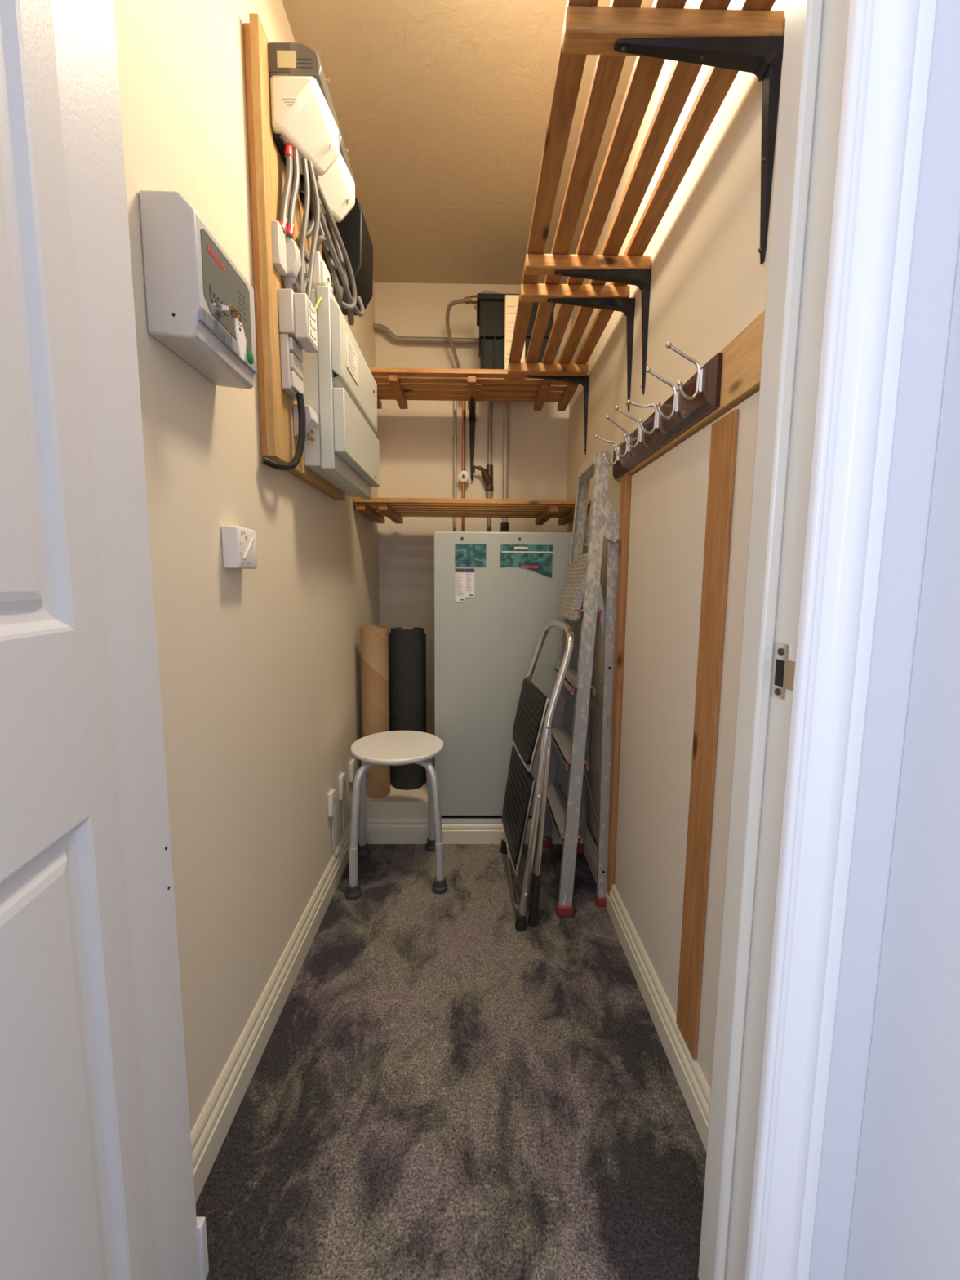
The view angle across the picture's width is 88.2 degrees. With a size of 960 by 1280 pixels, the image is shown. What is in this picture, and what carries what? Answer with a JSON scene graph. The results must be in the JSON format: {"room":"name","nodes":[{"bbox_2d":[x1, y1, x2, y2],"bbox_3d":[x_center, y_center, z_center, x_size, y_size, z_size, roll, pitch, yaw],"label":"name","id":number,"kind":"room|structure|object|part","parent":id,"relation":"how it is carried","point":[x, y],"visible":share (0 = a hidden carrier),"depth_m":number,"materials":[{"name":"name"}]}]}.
{"room":"storage closet","nodes":[
{"label":"storage closet","id":0,"kind":"room"},
{"bbox_2d":[113,0,379,1133],"bbox_3d":[-0.562,-0.381,1.585,0.100,2.520,2.168,0,7,-1],"label":"wall","id":1,"kind":"structure","parent":0,"point":[260,668],"depth_m":0.99,"materials":[{"name":"beige paint"}]},
{"bbox_2d":[138,190,257,389],"bbox_3d":[-0.448,-0.565,0.830,0.102,0.202,0.204,0,7,-1],"label":"panel","id":2,"kind":"object","parent":1,"relation":"attached to","point":[191,282],"visible":1,"depth_m":0.74,"materials":[{"name":"grey plastic"}]},
{"bbox_2d":[202,306,232,348],"bbox_3d":[-0.420,-0.496,0.791,0.005,0.018,0.092,0,7,-1],"label":"grille","id":3,"kind":"object","parent":2,"relation":"attached to","point":[215,328],"depth_m":0.79,"materials":[{"name":"grey plastic"}]},
{"bbox_3d":[-0.420,-0.572,0.825,0.005,0.114,0.161,0,7,-1],"label":"display panel","id":4,"kind":"part","parent":2,"relation":"part of","materials":[{"name":"grey plastic"}]},
{"bbox_2d":[229,303,253,364],"bbox_3d":[-0.393,-0.501,0.819,0.013,0.072,0.059,0,7,-1],"label":"bunch","id":5,"kind":"object","parent":2,"relation":"hanging from","point":[240,335],"visible":1,"depth_m":0.81,"materials":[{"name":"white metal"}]},
{"bbox_2d":[237,289,245,320],"bbox_3d":[-0.418,-0.588,0.869,0.001,0.040,0.025,0,7,-1],"label":"print","id":6,"kind":"object","parent":2,"relation":"attached to","point":[241,293],"depth_m":0.87,"materials":[{"name":"grey"}]},
{"bbox_2d":[196,1216,208,1279],"bbox_3d":[-0.455,0.935,0.759,0.068,0.100,0.014,0,7,-1],"label":"baseboard","id":7,"kind":"structure","parent":1,"relation":"attached to","point":[201,1220],"depth_m":0.76,"materials":[{"name":"paint"}]},
{"bbox_2d":[221,524,257,568],"bbox_3d":[-0.486,-0.186,1.005,0.036,0.082,0.083,0,7,-1],"label":"thermostat","id":8,"kind":"object","parent":1,"relation":"attached to","point":[238,543],"visible":1,"depth_m":0.97,"materials":[{"name":"white plastic"}]},
{"bbox_2d":[240,531,252,564],"bbox_3d":[-0.470,-0.185,0.996,0.001,0.063,0.052,0,7,-1],"label":"print","id":9,"kind":"object","parent":8,"relation":"attached to","point":[246,537],"depth_m":0.99,"materials":[{"name":"grey"}]},
{"bbox_2d":[191,820,351,1204],"bbox_3d":[-0.507,0.858,1.389,0.018,0.105,1.285,0,7,-1],"label":"baseboard","id":10,"kind":"structure","parent":1,"relation":"attached to","point":[209,1132],"depth_m":1.10,"materials":[{"name":"beige paint"}]},
{"bbox_2d":[243,13,345,500],"bbox_3d":[-0.486,-0.895,1.387,0.038,0.886,0.624,0,7,-1],"label":"board","id":11,"kind":"object","parent":1,"relation":"attached to","point":[267,167],"visible":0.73,"depth_m":1.10,"materials":[{"name":"brown wood"}]},
{"bbox_2d":[271,220,307,293],"bbox_3d":[-0.444,-0.878,1.170,0.048,0.124,0.130,0,7,-1],"label":"service fuse","id":12,"kind":"object","parent":11,"relation":"attached to","point":[286,260],"visible":0.83,"depth_m":1.15,"materials":[{"name":"grey plastic"}]},
{"bbox_2d":[292,282,302,293],"bbox_3d":[-0.434,-0.814,1.179,0.026,0.063,0.037,0,7,-1],"label":"cable","id":13,"kind":"object","parent":12,"relation":"attached to","point":[297,289],"visible":0.33,"depth_m":1.17,"materials":[{"name":"grey plastic"}]},
{"bbox_2d":[277,288,317,400],"bbox_3d":[-0.432,-0.655,1.101,0.065,0.270,0.250,0,7,-1],"label":"junction box","id":14,"kind":"object","parent":11,"relation":"attached to","point":[297,314],"visible":0.95,"depth_m":1.07,"materials":[{"name":"grey plastic"}]},
{"bbox_2d":[261,393,305,471],"bbox_3d":[-0.459,-0.496,1.166,0.025,0.197,0.135,3,7,23],"label":"cable","id":15,"kind":"object","parent":14,"relation":"attached to","point":[295,461],"visible":1,"depth_m":1.20,"materials":[{"name":"black plastic"}]},
{"bbox_3d":[-0.401,-0.757,1.186,0.001,0.082,0.062,0,7,-1],"label":"label plate","id":16,"kind":"part","parent":14,"relation":"part of","materials":[{"name":"white plastic"}]},
{"bbox_2d":[267,41,341,191],"bbox_3d":[-0.402,-1.216,1.166,0.120,0.184,0.175,0,7,-1],"label":"meter","id":17,"kind":"object","parent":11,"relation":"attached to","point":[304,115],"visible":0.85,"depth_m":1.10,"materials":[{"name":"grey plastic"}]},
{"bbox_2d":[279,142,293,233],"bbox_3d":[-0.445,-1.036,1.132,0.019,0.212,0.048,3,7,22],"label":"cable","id":18,"kind":"object","parent":17,"relation":"attached to","point":[283,220],"visible":0.96,"depth_m":1.13,"materials":[{"name":"grey plastic"}]},
{"bbox_2d":[281,97,296,106],"bbox_3d":[-0.417,-1.176,1.083,0.032,0.014,0.001,0,7,-1],"label":"print","id":19,"kind":"object","parent":17,"relation":"attached to","point":[285,101],"depth_m":1.08,"materials":[{"name":"grey"}]},
{"bbox_2d":[285,147,299,239],"bbox_3d":[-0.434,-1.035,1.145,0.018,0.207,0.044,3,7,22],"label":"cable","id":20,"kind":"object","parent":17,"relation":"attached to","point":[291,227],"visible":1,"depth_m":1.14,"materials":[{"name":"grey plastic"}]},
{"bbox_2d":[298,157,310,293],"bbox_3d":[-0.421,-0.976,1.178,0.018,0.331,0.042,4,8,30],"label":"cable","id":21,"kind":"object","parent":17,"relation":"attached to","point":[304,164],"visible":0.91,"depth_m":1.18,"materials":[{"name":"grey plastic"}]},
{"bbox_2d":[297,57,312,67],"bbox_3d":[-0.381,-1.256,1.078,0.032,0.018,0.002,0,7,-1],"label":"print","id":22,"kind":"object","parent":17,"relation":"on","point":[301,62],"depth_m":1.08,"materials":[{"name":"grey"}]},
{"bbox_2d":[297,191,315,263],"bbox_3d":[-0.441,-1.050,1.257,0.035,0.196,0.068,2,7,11],"label":"cable","id":23,"kind":"object","parent":17,"relation":"attached to","point":[310,228],"visible":0.45,"depth_m":1.26,"materials":[{"name":"grey plastic"}]},
{"bbox_2d":[305,160,320,300],"bbox_3d":[-0.410,-0.976,1.201,0.020,0.333,0.057,4,7,26],"label":"cable","id":24,"kind":"object","parent":17,"relation":"attached to","point":[310,166],"visible":0.92,"depth_m":1.20,"materials":[{"name":"grey plastic"}]},
{"bbox_2d":[315,174,356,310],"bbox_3d":[-0.407,-1.049,1.326,0.071,0.224,0.215,2,7,11],"label":"cable","id":25,"kind":"object","parent":17,"relation":"attached to","point":[350,307],"visible":0.8,"depth_m":1.34,"materials":[{"name":"grey plastic"}]},
{"bbox_2d":[308,175,364,316],"bbox_3d":[-0.387,-1.061,1.382,0.038,0.209,0.320,1,7,8],"label":"cable","id":26,"kind":"object","parent":17,"relation":"attached to","point":[360,313],"visible":0.88,"depth_m":1.34,"materials":[{"name":"grey plastic"}]},
{"bbox_2d":[293,404,318,442],"bbox_3d":[-0.443,-0.551,1.267,0.049,0.081,0.058,0,7,-1],"label":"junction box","id":27,"kind":"object","parent":11,"relation":"attached to","point":[311,418],"visible":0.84,"depth_m":1.24,"materials":[{"name":"grey plastic"}]},
{"bbox_2d":[305,250,333,292],"bbox_3d":[-0.435,-0.980,1.342,0.062,0.080,0.095,0,7,-1],"label":"block","id":28,"kind":"object","parent":11,"relation":"attached to","point":[322,276],"visible":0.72,"depth_m":1.30,"materials":[{"name":"grey plastic"}]},
{"bbox_2d":[314,284,327,309],"bbox_3d":[-0.408,-0.879,1.273,0.011,0.118,0.100,1,7,3],"label":"cable","id":29,"kind":"object","parent":28,"relation":"attached to","point":[320,298],"visible":0.51,"depth_m":1.25,"materials":[{"name":"yellow plastic"}]},
{"bbox_2d":[315,235,336,274],"bbox_3d":[-0.411,-1.028,1.337,0.041,0.074,0.103,2,7,13],"label":"cable","id":30,"kind":"object","parent":28,"relation":"attached to","point":[322,238],"visible":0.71,"depth_m":1.29,"materials":[{"name":"grey plastic"}]},
{"bbox_3d":[-0.414,-0.973,1.343,0.010,0.055,0.085,0,7,-1],"label":"lid","id":31,"kind":"part","parent":28,"relation":"part of","materials":[{"name":"white plastic"}]},
{"bbox_2d":[300,132,355,235],"bbox_3d":[-0.404,-1.233,1.333,0.120,0.175,0.165,0,7,-1],"label":"meter","id":32,"kind":"object","parent":11,"relation":"attached to","point":[338,184],"visible":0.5,"depth_m":1.32,"materials":[{"name":"grey plastic"}]},
{"bbox_2d":[310,202,343,311],"bbox_3d":[-0.410,-1.053,1.398,0.056,0.228,0.179,2,7,10],"label":"cable","id":33,"kind":"object","parent":32,"relation":"hanging from","point":[339,290],"visible":0.56,"depth_m":1.35,"materials":[{"name":"grey plastic"}]},
{"bbox_2d":[324,213,354,325],"bbox_3d":[-0.391,-1.054,1.445,0.051,0.236,0.188,1,7,4],"label":"cable","id":34,"kind":"object","parent":32,"relation":"attached to","point":[349,313],"visible":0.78,"depth_m":1.38,"materials":[{"name":"grey plastic"}]},
{"bbox_2d":[301,285,379,499],"bbox_3d":[-0.414,-0.712,1.541,0.114,0.454,0.497,0,7,-1],"label":"fuse box","id":35,"kind":"object","parent":11,"relation":"attached to","point":[340,386],"visible":0.99,"depth_m":1.32,"materials":[{"name":"grey plastic"}]},
{"bbox_2d":[347,341,355,377],"bbox_3d":[-0.361,-0.791,1.398,0.001,0.062,0.091,0,7,-1],"label":"print","id":36,"kind":"object","parent":35,"relation":"attached to","point":[351,351],"depth_m":1.39,"materials":[{"name":"grey paper"}]},
{"bbox_2d":[322,197,373,315],"bbox_3d":[-0.407,-1.189,1.539,0.122,0.260,0.166,0,7,-1],"label":"meter","id":37,"kind":"object","parent":11,"relation":"attached to","point":[353,232],"visible":0.45,"depth_m":1.47,"materials":[{"name":"black plastic"}]},
{"bbox_2d":[327,788,336,817],"bbox_3d":[-0.510,0.561,1.709,0.017,0.082,0.050,0,7,-1],"label":"socket","id":38,"kind":"object","parent":1,"relation":"attached to","point":[331,799],"visible":1,"depth_m":1.69,"materials":[{"name":"white plastic"}]},
{"bbox_2d":[331,814,341,854],"bbox_3d":[-0.507,0.678,1.758,0.011,0.162,0.052,2,7,16],"label":"cable","id":39,"kind":"object","parent":38,"relation":"attached to","point":[332,817],"visible":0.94,"depth_m":1.74,"materials":[{"name":"grey plastic"}]},
{"bbox_2d":[337,772,346,799],"bbox_3d":[-0.512,0.544,1.843,0.017,0.088,0.050,0,7,-1],"label":"socket","id":40,"kind":"object","parent":1,"relation":"attached to","point":[341,780],"visible":1,"depth_m":1.82,"materials":[{"name":"white plastic"}]},
{"bbox_2d":[342,799,346,833],"bbox_3d":[-0.515,0.661,1.876,0.006,0.152,0.018,5,8,34],"label":"cable","id":41,"kind":"object","parent":40,"relation":"attached to","point":[344,832],"visible":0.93,"depth_m":1.87,"materials":[{"name":"grey plastic"}]},
{"bbox_2d":[348,759,355,782],"bbox_3d":[-0.515,0.526,1.997,0.017,0.080,0.050,0,7,-1],"label":"socket","id":42,"kind":"object","parent":1,"relation":"attached to","point":[352,770],"visible":0.93,"depth_m":1.98,"materials":[{"name":"white plastic"}]},
{"bbox_2d":[358,756,435,817],"bbox_3d":[-0.360,0.711,2.371,0.340,0.172,0.665,0,7,-1],"label":"ledge","id":43,"kind":"object","parent":1,"relation":"attached to","point":[399,803],"depth_m":2.04,"materials":[{"name":"beige paint"}]},
{"bbox_2d":[360,625,390,798],"bbox_3d":[-0.438,0.299,2.078,0.114,0.712,0.114,0,7,-1],"label":"cardboard tube","id":44,"kind":"object","parent":43,"relation":"on","point":[374,639],"visible":0.91,"depth_m":2.02,"materials":[{"name":"brown cardboard"}]},
{"bbox_2d":[388,626,426,790],"bbox_3d":[-0.320,0.292,2.190,0.162,0.703,0.167,0,7,-1],"label":"roll","id":45,"kind":"object","parent":43,"relation":"on","point":[406,644],"visible":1,"depth_m":2.12,"materials":[{"name":"rubber"}]},
{"bbox_2d":[352,497,590,524],"bbox_3d":[-0.036,-0.577,2.245,0.963,0.049,0.475,0,7,-1],"label":"slatted shelf","id":46,"kind":"object","parent":1,"relation":"attached to","point":[375,508],"visible":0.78,"depth_m":2.13,"materials":[{"name":"brown wood"}]},
{"bbox_2d":[195,844,706,1279],"bbox_3d":[-0.214,1.044,0.527,2.800,0.060,4.610,0,7,-1],"label":"floor","id":47,"kind":"structure","parent":0,"point":[440,1088],"depth_m":1.02,"materials":[{"name":"grey carpet"}]},
{"bbox_2d":[345,730,448,899],"bbox_3d":[-0.303,0.617,1.821,0.351,0.486,0.331,0,7,-8],"label":"stool","id":48,"kind":"object","parent":47,"relation":"on","point":[393,748],"visible":1,"depth_m":1.71,"materials":[{"name":"white plastic"}]},
{"bbox_3d":[-0.408,0.546,1.887,0.142,0.304,0.025,5,8,33],"label":"leg","id":49,"kind":"part","parent":48,"relation":"part of","materials":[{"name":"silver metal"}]},
{"bbox_3d":[-0.390,0.566,1.711,0.025,0.304,0.143,6,9,41],"label":"leg","id":50,"kind":"part","parent":48,"relation":"part of","materials":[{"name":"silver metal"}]},
{"bbox_3d":[-0.297,0.387,1.795,0.331,0.024,0.331,0,7,-1],"label":"seat","id":51,"kind":"part","parent":48,"relation":"part of","materials":[{"name":"white plastic"}]},
{"bbox_3d":[-0.189,0.565,1.735,0.143,0.304,0.025,5,8,36],"label":"leg","id":52,"kind":"part","parent":48,"relation":"part of","materials":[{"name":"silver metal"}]},
{"bbox_3d":[-0.227,0.544,1.915,0.025,0.304,0.143,5,8,35],"label":"leg","id":53,"kind":"part","parent":48,"relation":"part of","materials":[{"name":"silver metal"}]},
{"bbox_2d":[500,620,573,931],"bbox_3d":[0.187,0.404,1.714,0.182,0.943,0.476,0,7,-4],"label":"step stool","id":54,"kind":"object","parent":47,"relation":"on","point":[534,708],"visible":1,"depth_m":1.55,"materials":[{"name":"silver metal"}]},
{"bbox_3d":[0.111,0.773,1.747,0.025,0.136,0.406,0,7,-4],"label":"link arm","id":55,"kind":"part","parent":54,"relation":"part of","materials":[{"name":"silver metal"}]},
{"bbox_3d":[0.124,0.572,1.727,0.058,0.321,0.384,0,7,-5],"label":"tread frame","id":56,"kind":"part","parent":54,"relation":"part of","materials":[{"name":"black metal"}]},
{"bbox_3d":[0.163,0.278,1.690,0.061,0.245,0.355,0,7,-6],"label":"tread frame","id":57,"kind":"part","parent":54,"relation":"part of","materials":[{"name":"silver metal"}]},
{"bbox_3d":[0.182,0.471,1.711,0.055,0.512,0.407,0,7,-4],"label":"frame","id":58,"kind":"part","parent":54,"relation":"part of","materials":[{"name":"silver metal"}]},
{"bbox_2d":[542,449,619,916],"bbox_3d":[0.343,0.131,1.732,0.186,1.483,0.449,0,7,-1],"label":"stepladder","id":59,"kind":"object","parent":47,"relation":"on","point":[567,816],"visible":0.97,"depth_m":1.59,"materials":[{"name":"metal"}]},
{"bbox_3d":[0.399,-0.419,1.833,0.078,0.164,0.003,0,7,-1],"label":"hinge plate","id":60,"kind":"part","parent":59,"relation":"part of","materials":[{"name":"paint"}]},
{"bbox_3d":[0.403,-0.384,1.530,0.078,0.164,0.003,0,7,-1],"label":"hinge plate","id":61,"kind":"part","parent":59,"relation":"part of","materials":[{"name":"paint"}]},
{"bbox_2d":[281,0,653,284],"bbox_3d":[-0.017,-1.668,1.441,1.169,0.080,2.170,0,7,-1],"label":"ceiling","id":62,"kind":"structure","parent":0,"point":[442,107],"depth_m":1.56,"materials":[{"name":"beige paint"}]},
{"bbox_2d":[373,282,571,735],"bbox_3d":[-0.042,-0.497,2.620,0.969,2.520,0.100,0,7,-1],"label":"wall","id":63,"kind":"structure","parent":0,"point":[416,442],"depth_m":2.52,"materials":[{"name":"beige paint"}]},
{"bbox_2d":[373,323,479,344],"bbox_3d":[-0.222,-1.492,2.416,0.589,0.087,0.027,0,7,-1],"label":"pipe","id":64,"kind":"object","parent":63,"relation":"attached to","point":[376,326],"visible":0.92,"depth_m":2.41,"materials":[{"name":"grey plastic"}]},
{"bbox_2d":[453,400,457,531],"bbox_3d":[-0.125,-0.880,2.489,0.023,0.770,0.023,0,7,-1],"label":"pipe","id":65,"kind":"object","parent":63,"relation":"attached to","point":[455,437],"visible":0.72,"depth_m":2.48,"materials":[{"name":"metal"}]},
{"bbox_2d":[357,817,563,844],"bbox_3d":[-0.047,0.787,2.041,0.925,0.103,0.018,0,7,-1],"label":"baseboard","id":66,"kind":"structure","parent":63,"relation":"attached to","point":[379,830],"depth_m":2.03,"materials":[{"name":"beige paint"}]},
{"bbox_2d":[457,400,469,531],"bbox_3d":[-0.081,-0.878,2.473,0.048,0.770,0.043,-5,9,-41],"label":"pipe","id":67,"kind":"object","parent":63,"relation":"attached to","point":[463,476],"visible":0.82,"depth_m":2.47,"materials":[{"name":"orange metal"}]},
{"bbox_3d":[-0.082,-0.818,2.478,0.060,0.057,0.013,0,7,-1],"label":"valve knob","id":68,"kind":"part","parent":67,"relation":"part of","materials":[{"name":"white plastic"}]},
{"bbox_2d":[468,397,475,480],"bbox_3d":[-0.038,-0.956,2.384,0.037,0.315,0.260,0,7,-1],"label":"shelf bracket","id":69,"kind":"object","parent":63,"relation":"attached to","point":[472,414],"visible":0.99,"depth_m":2.49,"materials":[{"name":"black metal"}]},
{"bbox_2d":[368,367,579,411],"bbox_3d":[-0.040,-1.122,2.232,0.945,0.049,0.350,0,7,-1],"label":"slatted shelf","id":70,"kind":"object","parent":69,"relation":"on","point":[400,384],"visible":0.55,"depth_m":2.19,"materials":[{"name":"brown wood"}]},
{"bbox_2d":[503,294,525,368],"bbox_3d":[0.148,-1.286,2.099,0.087,0.310,0.041,0,7,-1],"label":"stack","id":71,"kind":"object","parent":70,"relation":"on","point":[511,301],"visible":0.41,"depth_m":2.08,"materials":[{"name":"grey paper"}]},
{"bbox_2d":[476,293,555,368],"bbox_3d":[0.154,-1.316,2.232,0.340,0.338,0.229,0,7,-1],"label":"crate","id":72,"kind":"object","parent":70,"relation":"on","point":[490,306],"visible":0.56,"depth_m":2.13,"materials":[{"name":"black plastic"}]},
{"bbox_2d":[445,295,476,368],"bbox_3d":[-0.090,-1.359,2.286,0.113,0.370,0.211,-3,7,-27],"label":"flexible hose","id":73,"kind":"object","parent":72,"relation":"attached to","point":[472,300],"visible":0.79,"depth_m":2.28,"materials":[{"name":"beige"}]},
{"bbox_2d":[471,400,493,532],"bbox_3d":[0.014,-0.878,2.477,0.114,0.770,0.042,-2,7,-23],"label":"pipe","id":74,"kind":"object","parent":63,"relation":"attached to","point":[486,473],"visible":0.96,"depth_m":2.48,"materials":[{"name":"brown metal"}]},
{"bbox_2d":[474,290,500,309],"bbox_3d":[0.075,-1.654,2.401,0.207,0.081,0.029,2,7,9],"label":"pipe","id":75,"kind":"object","parent":63,"relation":"attached to","point":[482,291],"visible":0.22,"depth_m":2.39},
{"bbox_2d":[500,401,509,532],"bbox_3d":[0.129,-0.879,2.493,0.042,0.770,0.042,0,7,-1],"label":"pipe","id":76,"kind":"object","parent":63,"relation":"attached to","point":[504,525],"visible":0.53,"depth_m":2.48,"materials":[{"name":"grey metal"}]},
{"bbox_2d":[434,531,587,817],"bbox_3d":[0.124,0.185,2.209,0.614,1.262,0.499,0,7,-1],"label":"panel","id":77,"kind":"object","parent":63,"relation":"attached to","point":[495,593],"depth_m":1.94,"materials":[{"name":"paint"}]},
{"bbox_2d":[457,556,471,563],"bbox_3d":[-0.059,-0.306,1.899,0.055,0.024,0.002,0,7,-1],"label":"print","id":78,"kind":"object","parent":77,"relation":"on","point":[460,559],"depth_m":1.90,"materials":[{"name":"blue"}]},
{"bbox_2d":[521,565,537,568],"bbox_3d":[0.193,-0.282,1.906,0.063,0.009,0.002,0,7,-1],"label":"print","id":79,"kind":"object","parent":77,"relation":"attached to","point":[522,566],"depth_m":1.91,"materials":[{"name":"red"}]},
{"bbox_2d":[565,0,959,1279],"bbox_3d":[0.535,-0.232,0.388,0.121,2.520,4.610,0,7,-1],"label":"wall","id":80,"kind":"structure","parent":0,"point":[905,1220],"depth_m":0.58,"materials":[{"name":"white paint"}]},
{"bbox_2d":[526,374,589,454],"bbox_3d":[0.323,-0.950,2.094,0.260,0.315,0.037,0,7,-1],"label":"shelf bracket","id":81,"kind":"object","parent":80,"relation":"attached to","point":[584,380],"visible":0.94,"depth_m":2.07,"materials":[{"name":"black metal"}]},
{"bbox_2d":[507,263,630,376],"bbox_3d":[0.281,-1.077,1.722,0.324,0.055,0.638,0,7,-1],"label":"slatted shelf","id":82,"kind":"object","parent":80,"relation":"attached to","point":[531,291],"visible":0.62,"depth_m":1.70,"materials":[{"name":"brown wood"}]},
{"bbox_2d":[546,297,635,410],"bbox_3d":[0.331,-0.865,1.508,0.260,0.315,0.037,0,7,-1],"label":"bracket","id":83,"kind":"object","parent":80,"relation":"attached to","point":[625,305],"visible":0.98,"depth_m":1.49,"materials":[{"name":"black metal"}]},
{"bbox_2d":[554,269,651,394],"bbox_3d":[0.333,-0.850,1.375,0.260,0.315,0.037,0,7,-1],"label":"shelf bracket","id":84,"kind":"object","parent":80,"relation":"attached to","point":[641,278],"visible":1,"depth_m":1.35,"materials":[{"name":"black metal"}]},
{"bbox_2d":[606,473,633,896],"bbox_3d":[0.440,0.187,1.569,0.028,1.372,0.051,0,7,-1],"label":"batten","id":85,"kind":"object","parent":80,"relation":"attached to","point":[626,480],"visible":0.58,"depth_m":1.54,"materials":[{"name":"brown wood"}]},
{"bbox_2d":[582,825,711,1151],"bbox_3d":[0.432,0.869,1.404,0.018,0.095,1.285,0,7,-1],"label":"baseboard","id":86,"kind":"structure","parent":80,"relation":"attached to","point":[695,1091],"depth_m":1.18,"materials":[{"name":"beige paint"}]},
{"bbox_2d":[524,0,784,275],"bbox_3d":[0.299,-0.990,0.980,0.339,0.055,0.848,0,7,-1],"label":"slatted shelf","id":87,"kind":"object","parent":80,"relation":"attached to","point":[588,28],"visible":0.85,"depth_m":0.95,"materials":[{"name":"brown wood"}]},
{"bbox_2d":[614,391,759,1089],"bbox_3d":[0.455,0.243,1.122,0.012,1.365,0.840,0,7,-1],"label":"wall panel","id":88,"kind":"object","parent":80,"relation":"attached to","point":[669,495],"depth_m":1.15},
{"bbox_2d":[616,310,764,481],"bbox_3d":[0.454,-0.503,1.098,0.022,0.108,0.965,0,7,-1],"label":"rail","id":89,"kind":"object","parent":80,"relation":"attached to","point":[742,357],"visible":0.14,"depth_m":0.86,"materials":[{"name":"brown wood"}]},
{"bbox_2d":[594,341,723,479],"bbox_3d":[0.396,-0.540,1.240,0.090,0.136,0.660,0,7,-1],"label":"coat rack","id":90,"kind":"object","parent":89,"relation":"attached to","point":[700,396],"visible":1,"depth_m":1.07,"materials":[{"name":"brown wood"}]},
{"bbox_2d":[613,35,784,264],"bbox_3d":[0.341,-0.783,0.802,0.260,0.315,0.037,0,7,-1],"label":"shelf bracket","id":91,"kind":"object","parent":80,"relation":"attached to","point":[762,56],"visible":0.96,"depth_m":0.78,"materials":[{"name":"black metal"}]},
{"bbox_2d":[675,408,738,1059],"bbox_3d":[0.447,0.224,0.988,0.008,1.278,0.087,0,7,-1],"label":"batten","id":92,"kind":"object","parent":80,"relation":"attached to","point":[723,442],"visible":1,"depth_m":0.97,"materials":[{"name":"brown wood"}]},
{"bbox_2d":[808,0,959,1279],"bbox_3d":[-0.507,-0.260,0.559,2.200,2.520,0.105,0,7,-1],"label":"door frame","id":93,"kind":"structure","parent":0,"point":[936,228],"depth_m":0.55,"materials":[{"name":"white paint"}]},
{"bbox_2d":[0,0,155,1279],"bbox_3d":[-0.377,0.052,0.170,0.040,1.979,0.755,-1,7,-9],"label":"door","id":94,"kind":"structure","parent":93,"relation":"in","point":[74,1199],"depth_m":0.47,"materials":[{"name":"paint"}]},
{"bbox_3d":[-0.398,-0.410,0.301,0.034,0.841,0.295,-1,7,-9],"label":"panel","id":95,"kind":"part","parent":94,"relation":"part of","materials":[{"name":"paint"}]},
{"bbox_3d":[-0.405,0.501,0.407,0.034,0.605,0.295,-1,7,-9],"label":"panel","id":96,"kind":"part","parent":94,"relation":"part of","materials":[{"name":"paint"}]},
{"bbox_2d":[51,0,200,1279],"bbox_3d":[-0.434,-0.002,0.590,0.031,2.000,0.105,0,7,-1],"label":"trim","id":97,"kind":"structure","parent":93,"relation":"attached to","point":[85,35],"depth_m":0.59,"materials":[{"name":"paint"}]},
{"bbox_2d":[697,0,823,1279],"bbox_3d":[0.354,0.000,0.631,0.017,2.000,0.048,0,7,-1],"label":"trim","id":98,"kind":"structure","parent":93,"relation":"attached to","point":[803,18],"depth_m":0.61,"materials":[{"name":"beige paint"}]},
{"bbox_2d":[724,0,849,1279],"bbox_3d":[0.378,0.003,0.602,0.030,2.000,0.105,0,7,-1],"label":"trim","id":99,"kind":"structure","parent":93,"relation":"attached to","point":[835,18],"depth_m":0.58,"materials":[{"name":"beige paint"}]},
{"bbox_2d":[770,642,795,700],"bbox_3d":[0.364,0.038,0.585,0.007,0.066,0.051,-1,7,-11],"label":"strike plate","id":100,"kind":"object","parent":99,"relation":"attached to","point":[784,668],"visible":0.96,"depth_m":0.59,"materials":[{"name":"silver metal"}]},
{"bbox_2d":[744,0,936,1279],"bbox_3d":[0.389,-0.009,0.538,0.074,2.040,0.020,0,7,-1],"label":"trim","id":101,"kind":"structure","parent":93,"relation":"attached to","point":[889,42],"depth_m":0.53,"materials":[{"name":"white paint"}]}
]}

